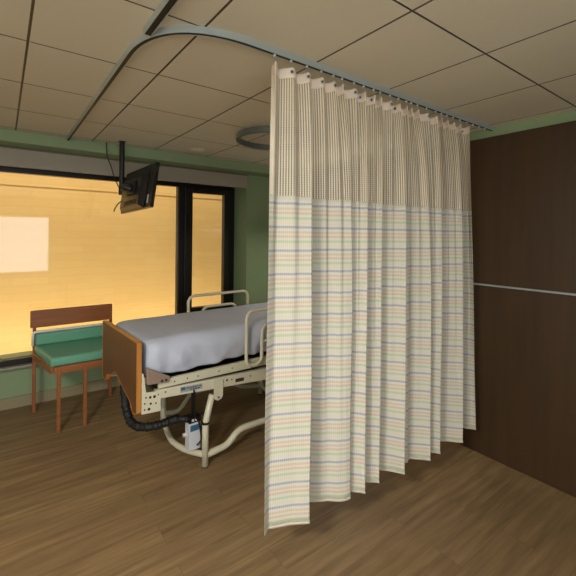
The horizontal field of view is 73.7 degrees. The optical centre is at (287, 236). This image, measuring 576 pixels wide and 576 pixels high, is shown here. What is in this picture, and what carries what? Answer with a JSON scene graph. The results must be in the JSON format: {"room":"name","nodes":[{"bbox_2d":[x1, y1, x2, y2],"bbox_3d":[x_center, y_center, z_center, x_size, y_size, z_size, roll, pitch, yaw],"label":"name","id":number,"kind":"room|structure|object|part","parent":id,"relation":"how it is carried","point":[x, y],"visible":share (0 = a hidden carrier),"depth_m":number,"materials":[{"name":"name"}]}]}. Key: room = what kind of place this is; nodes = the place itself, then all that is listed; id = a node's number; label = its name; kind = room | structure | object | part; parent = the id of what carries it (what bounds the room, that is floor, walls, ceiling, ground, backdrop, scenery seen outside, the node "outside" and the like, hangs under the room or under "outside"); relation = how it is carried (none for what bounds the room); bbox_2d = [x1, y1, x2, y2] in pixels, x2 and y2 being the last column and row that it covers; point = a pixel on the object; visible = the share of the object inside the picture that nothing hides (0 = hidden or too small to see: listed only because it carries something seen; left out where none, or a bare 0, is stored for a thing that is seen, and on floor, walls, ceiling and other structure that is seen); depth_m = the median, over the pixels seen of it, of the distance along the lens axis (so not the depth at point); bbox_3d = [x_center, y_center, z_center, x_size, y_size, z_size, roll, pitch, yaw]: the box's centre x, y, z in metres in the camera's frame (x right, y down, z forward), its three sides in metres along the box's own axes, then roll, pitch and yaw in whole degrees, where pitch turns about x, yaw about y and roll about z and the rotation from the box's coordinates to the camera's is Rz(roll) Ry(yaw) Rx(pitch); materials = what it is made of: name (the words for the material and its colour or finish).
{"room":"hospital room","nodes":[
{"label":"hospital room","id":0,"kind":"room"},
{"bbox_2d":[0,175,283,398],"bbox_3d":[-2.239,0.407,4.148,5.170,2.655,0.580,0,0,-37],"label":"wall","id":1,"kind":"structure","parent":0,"point":[251,204],"depth_m":5.11,"materials":[{"name":"green paint"}]},
{"bbox_2d":[0,363,38,370],"bbox_3d":[-2.533,1.302,3.951,4.475,0.020,0.060,0,0,-37],"label":"trim","id":2,"kind":"structure","parent":1,"relation":"attached to","point":[27,364],"depth_m":3.81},
{"bbox_2d":[0,376,119,410],"bbox_3d":[-2.580,1.677,4.010,4.475,0.110,0.015,0,0,-37],"label":"baseboard","id":3,"kind":"structure","parent":1,"relation":"attached to","point":[47,395],"depth_m":4.07,"materials":[{"name":"brown"}]},
{"bbox_2d":[0,166,234,366],"bbox_3d":[-2.559,0.302,3.997,4.475,1.980,0.098,0,0,-37],"label":"window","id":4,"kind":"structure","parent":1,"relation":"in","point":[184,191],"depth_m":4.88,"materials":[{"name":"black metal"}]},
{"bbox_3d":[-1.073,0.162,5.089,0.640,1.565,0.078,0,0,-37],"label":"sash","id":5,"kind":"part","parent":4,"relation":"part of","materials":[{"name":"black metal"}]},
{"bbox_2d":[0,147,246,188],"bbox_3d":[-2.332,-0.727,3.695,4.463,0.174,0.045,0,0,-37],"label":"trim","id":6,"kind":"structure","parent":1,"relation":"attached to","point":[9,157],"depth_m":3.95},
{"bbox_2d":[0,128,294,178],"bbox_3d":[-2.011,-0.866,3.773,5.070,0.102,0.270,0,0,-37],"label":"trim","id":7,"kind":"structure","parent":1,"relation":"attached to","point":[10,138],"depth_m":3.93,"materials":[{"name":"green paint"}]},
{"bbox_2d":[0,366,575,575],"bbox_3d":[-0.376,1.812,1.547,5.270,0.100,6.700,0,0,-37],"label":"floor","id":8,"kind":"structure","parent":0,"point":[103,497],"depth_m":2.48,"materials":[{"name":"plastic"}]},
{"bbox_2d":[30,304,111,432],"bbox_3d":[-2.054,1.238,3.755,0.747,1.000,0.615,0,0,-37],"label":"chair","id":9,"kind":"object","parent":8,"relation":"on","point":[74,348],"visible":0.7,"depth_m":3.77,"materials":[{"name":"green leather"}]},
{"bbox_3d":[-2.500,1.318,3.785,0.030,0.830,0.035,0,0,-37],"label":"leg","id":10,"kind":"part","parent":9,"relation":"part of","materials":[{"name":"brown wood"}]},
{"bbox_3d":[-2.285,1.183,3.582,0.555,0.065,0.024,1,0,43],"label":"rail","id":11,"kind":"part","parent":9,"relation":"part of","materials":[{"name":"brown wood"}]},
{"bbox_3d":[-2.035,1.447,3.410,0.030,0.585,0.035,0,0,-37],"label":"leg","id":12,"kind":"part","parent":9,"relation":"part of","materials":[{"name":"brown wood"}]},
{"bbox_2d":[34,337,101,366],"bbox_3d":[-2.039,1.110,3.736,0.680,0.084,0.570,0,0,-37],"label":"seat cushion","id":13,"kind":"object","parent":9,"relation":"on","point":[74,352],"depth_m":3.59,"materials":[{"name":"teal fabric"}]},
{"bbox_2d":[35,325,102,344],"bbox_3d":[-2.193,1.008,3.945,0.670,0.115,0.070,0,0,-37],"label":"cushion","id":14,"kind":"object","parent":9,"relation":"on","point":[82,332],"depth_m":3.88,"materials":[{"name":"teal fabric"}]},
{"bbox_3d":[-2.188,0.995,3.943,0.740,0.142,0.026,0,0,-37],"label":"white rail","id":15,"kind":"part","parent":9,"relation":"part of","materials":[{"name":"silver metal"}]},
{"bbox_3d":[-1.903,1.188,3.508,0.395,0.065,0.030,0,0,-37],"label":"rail","id":16,"kind":"part","parent":9,"relation":"part of","materials":[{"name":"brown wood"}]},
{"bbox_3d":[-1.866,1.448,3.535,0.030,0.585,0.035,0,0,-37],"label":"leg","id":17,"kind":"part","parent":9,"relation":"part of","materials":[{"name":"brown wood"}]},
{"bbox_3d":[-1.943,1.323,4.200,0.030,0.830,0.035,0,0,-37],"label":"leg","id":18,"kind":"part","parent":9,"relation":"part of","materials":[{"name":"brown wood"}]},
{"bbox_2d":[102,290,267,468],"bbox_3d":[-0.489,1.170,3.579,2.094,1.171,0.981,0,0,-40],"label":"hospital bed","id":19,"kind":"object","parent":8,"relation":"on","point":[121,351],"visible":0.61,"depth_m":2.94,"materials":[{"name":"laminate"}]},
{"bbox_3d":[-1.276,0.961,2.916,0.030,0.494,0.854,0,0,-40],"label":"footboard","id":20,"kind":"part","parent":19,"relation":"part of","materials":[{"name":"laminate"}]},
{"bbox_3d":[-1.276,0.961,2.916,0.032,0.500,0.860,0,0,-40],"label":"edge trim","id":21,"kind":"part","parent":19,"relation":"part of","materials":[{"name":"brown wood"}]},
{"bbox_3d":[-0.938,1.072,2.640,0.131,0.289,0.006,0,0,-40],"label":"corner plate","id":22,"kind":"part","parent":19,"relation":"part of","materials":[{"name":"beige metal"}]},
{"bbox_3d":[-1.135,1.470,3.577,0.102,0.534,0.050,0,0,-40],"label":"leg","id":23,"kind":"part","parent":19,"relation":"part of","materials":[{"name":"beige metal"}]},
{"bbox_3d":[-0.710,1.118,2.832,0.173,0.048,0.002,0,0,-40],"label":"label plate","id":24,"kind":"part","parent":19,"relation":"part of","materials":[{"name":"white plastic"}]},
{"bbox_2d":[116,302,267,375],"bbox_3d":[-0.496,0.862,3.565,1.924,0.285,0.889,0,0,-40],"label":"mattress","id":25,"kind":"object","parent":19,"relation":"on","point":[173,343],"visible":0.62,"depth_m":3.01,"materials":[{"name":"grey fabric"}]},
{"bbox_3d":[-0.736,1.252,2.992,0.030,0.283,0.020,0,0,-40],"label":"arm","id":26,"kind":"part","parent":19,"relation":"part of","materials":[{"name":"black plastic"}]},
{"bbox_3d":[-0.608,1.477,2.942,0.102,0.534,0.050,0,0,-40],"label":"leg","id":27,"kind":"part","parent":19,"relation":"part of","materials":[{"name":"beige metal"}]},
{"bbox_3d":[-0.196,1.061,3.275,1.849,0.097,0.033,0,0,-40],"label":"deck rail","id":28,"kind":"part","parent":19,"relation":"part of","materials":[{"name":"beige metal"}]},
{"bbox_3d":[-0.713,0.810,4.009,0.727,0.457,0.027,0,0,-40],"label":"rail","id":29,"kind":"part","parent":19,"relation":"part of","materials":[{"name":"beige metal"}]},
{"bbox_3d":[-0.041,0.829,3.328,0.788,0.471,0.027,0,0,-40],"label":"rail","id":30,"kind":"part","parent":19,"relation":"part of","materials":[{"name":"beige metal"}]},
{"bbox_3d":[-0.326,1.477,4.248,0.102,0.534,0.050,0,0,-40],"label":"leg","id":31,"kind":"part","parent":19,"relation":"part of","materials":[{"name":"beige metal"}]},
{"bbox_2d":[0,0,575,168],"bbox_3d":[-0.347,-0.943,1.540,5.270,0.100,6.700,0,0,-37],"label":"ceiling","id":32,"kind":"structure","parent":0,"point":[495,63],"depth_m":1.99,"materials":[{"name":"tile"}]},
{"bbox_2d":[106,141,159,213],"bbox_3d":[-1.434,-0.560,3.485,0.193,0.701,0.860,0,0,-43],"label":"television","id":33,"kind":"object","parent":32,"relation":"hanging from","point":[138,191],"visible":1,"depth_m":3.38,"materials":[{"name":"black plastic"}]},
{"bbox_2d":[124,199,135,205],"bbox_3d":[-1.400,-0.300,3.409,0.008,0.053,0.257,0,0,-43],"label":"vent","id":34,"kind":"object","parent":33,"relation":"attached to","point":[127,202],"depth_m":3.41,"materials":[{"name":"black plastic"}]},
{"bbox_3d":[-1.397,-0.429,3.429,0.033,0.128,0.166,0,0,-43],"label":"bracket plate","id":35,"kind":"part","parent":33,"relation":"part of","materials":[{"name":"black plastic"}]},
{"bbox_3d":[-1.339,-0.419,3.457,0.092,0.422,0.684,0,0,-43],"label":"panel","id":36,"kind":"part","parent":33,"relation":"part of","materials":[{"name":"black plastic"}]},
{"bbox_2d":[143,0,178,35],"bbox_3d":[0.427,-0.866,0.277,0.034,0.030,3.450,0,0,-37],"label":"track","id":37,"kind":"object","parent":32,"relation":"attached to","point":[165,7],"visible":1,"depth_m":1.52,"materials":[{"name":"metal"}]},
{"bbox_2d":[189,148,205,152],"bbox_3d":[-0.945,-0.895,4.025,0.180,0.022,0.180,0,0,-37],"label":"ceiling sensor","id":38,"kind":"object","parent":32,"relation":"attached to","point":[195,150],"visible":1,"depth_m":3.98,"materials":[{"name":"beige plastic"}]},
{"bbox_2d":[236,126,269,149],"bbox_3d":[-0.221,-0.859,3.248,0.549,0.075,0.703,0,0,-37],"label":"lamp","id":39,"kind":"object","parent":32,"relation":"hanging from","point":[249,131],"depth_m":3.20,"materials":[{"name":"grey metal"}]},
{"bbox_2d":[66,25,493,140],"bbox_3d":[-0.199,-0.876,3.324,2.692,0.040,2.596,0,0,-37],"label":"track","id":40,"kind":"object","parent":32,"relation":"attached to","point":[135,45],"visible":0.99,"depth_m":1.94,"materials":[{"name":"metal"}]},
{"bbox_3d":[0.177,-0.829,1.994,0.010,0.065,0.026,0,0,-37],"label":"curtain hook","id":41,"kind":"object","parent":40,"relation":"hanging from","visible":0},
{"bbox_2d":[264,61,475,535],"bbox_3d":[0.656,0.342,2.460,1.947,2.320,0.217,0,0,-37],"label":"curtain","id":42,"kind":"object","parent":41,"relation":"hanging from","point":[370,355],"visible":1,"depth_m":2.24,"materials":[{"name":"fabric"}]},
{"bbox_3d":[0.649,-0.485,2.417,1.855,0.570,0.146,0,0,-37],"label":"net panel","id":43,"kind":"part","parent":42,"relation":"part of","materials":[{"name":"beige fabric"}]},
{"bbox_2d":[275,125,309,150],"bbox_3d":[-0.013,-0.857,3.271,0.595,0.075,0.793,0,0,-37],"label":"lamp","id":44,"kind":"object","parent":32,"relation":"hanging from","point":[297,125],"depth_m":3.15,"materials":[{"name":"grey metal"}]},
{"bbox_2d":[285,110,575,195],"bbox_3d":[1.712,0.452,3.087,0.100,2.655,6.700,0,0,-37],"label":"wall","id":45,"kind":"structure","parent":0,"point":[568,116],"depth_m":3.05,"materials":[{"name":"green paint"}]},
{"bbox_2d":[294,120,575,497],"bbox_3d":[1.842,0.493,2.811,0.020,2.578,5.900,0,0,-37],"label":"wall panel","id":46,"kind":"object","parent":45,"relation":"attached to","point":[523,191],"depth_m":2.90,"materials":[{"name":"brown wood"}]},
{"bbox_2d":[473,283,575,295],"bbox_3d":[1.855,0.397,2.757,0.025,0.014,5.800,0,0,-37],"label":"trim","id":47,"kind":"structure","parent":45,"relation":"attached to","point":[500,286],"depth_m":2.85,"materials":[{"name":"metal"}]},
{"bbox_3d":[-2.518,1.880,5.034,10.000,0.100,1.150,0,0,-37],"label":"ground","id":48,"kind":"structure","parent":0,"visible":0},
{"bbox_2d":[0,172,221,354],"bbox_3d":[-2.775,-0.324,5.404,10.000,4.300,0.212,0,0,-37],"label":"window blind","id":49,"kind":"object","parent":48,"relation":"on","point":[64,244],"depth_m":5.32,"materials":[{"name":"yellow fabric"}]}
]}

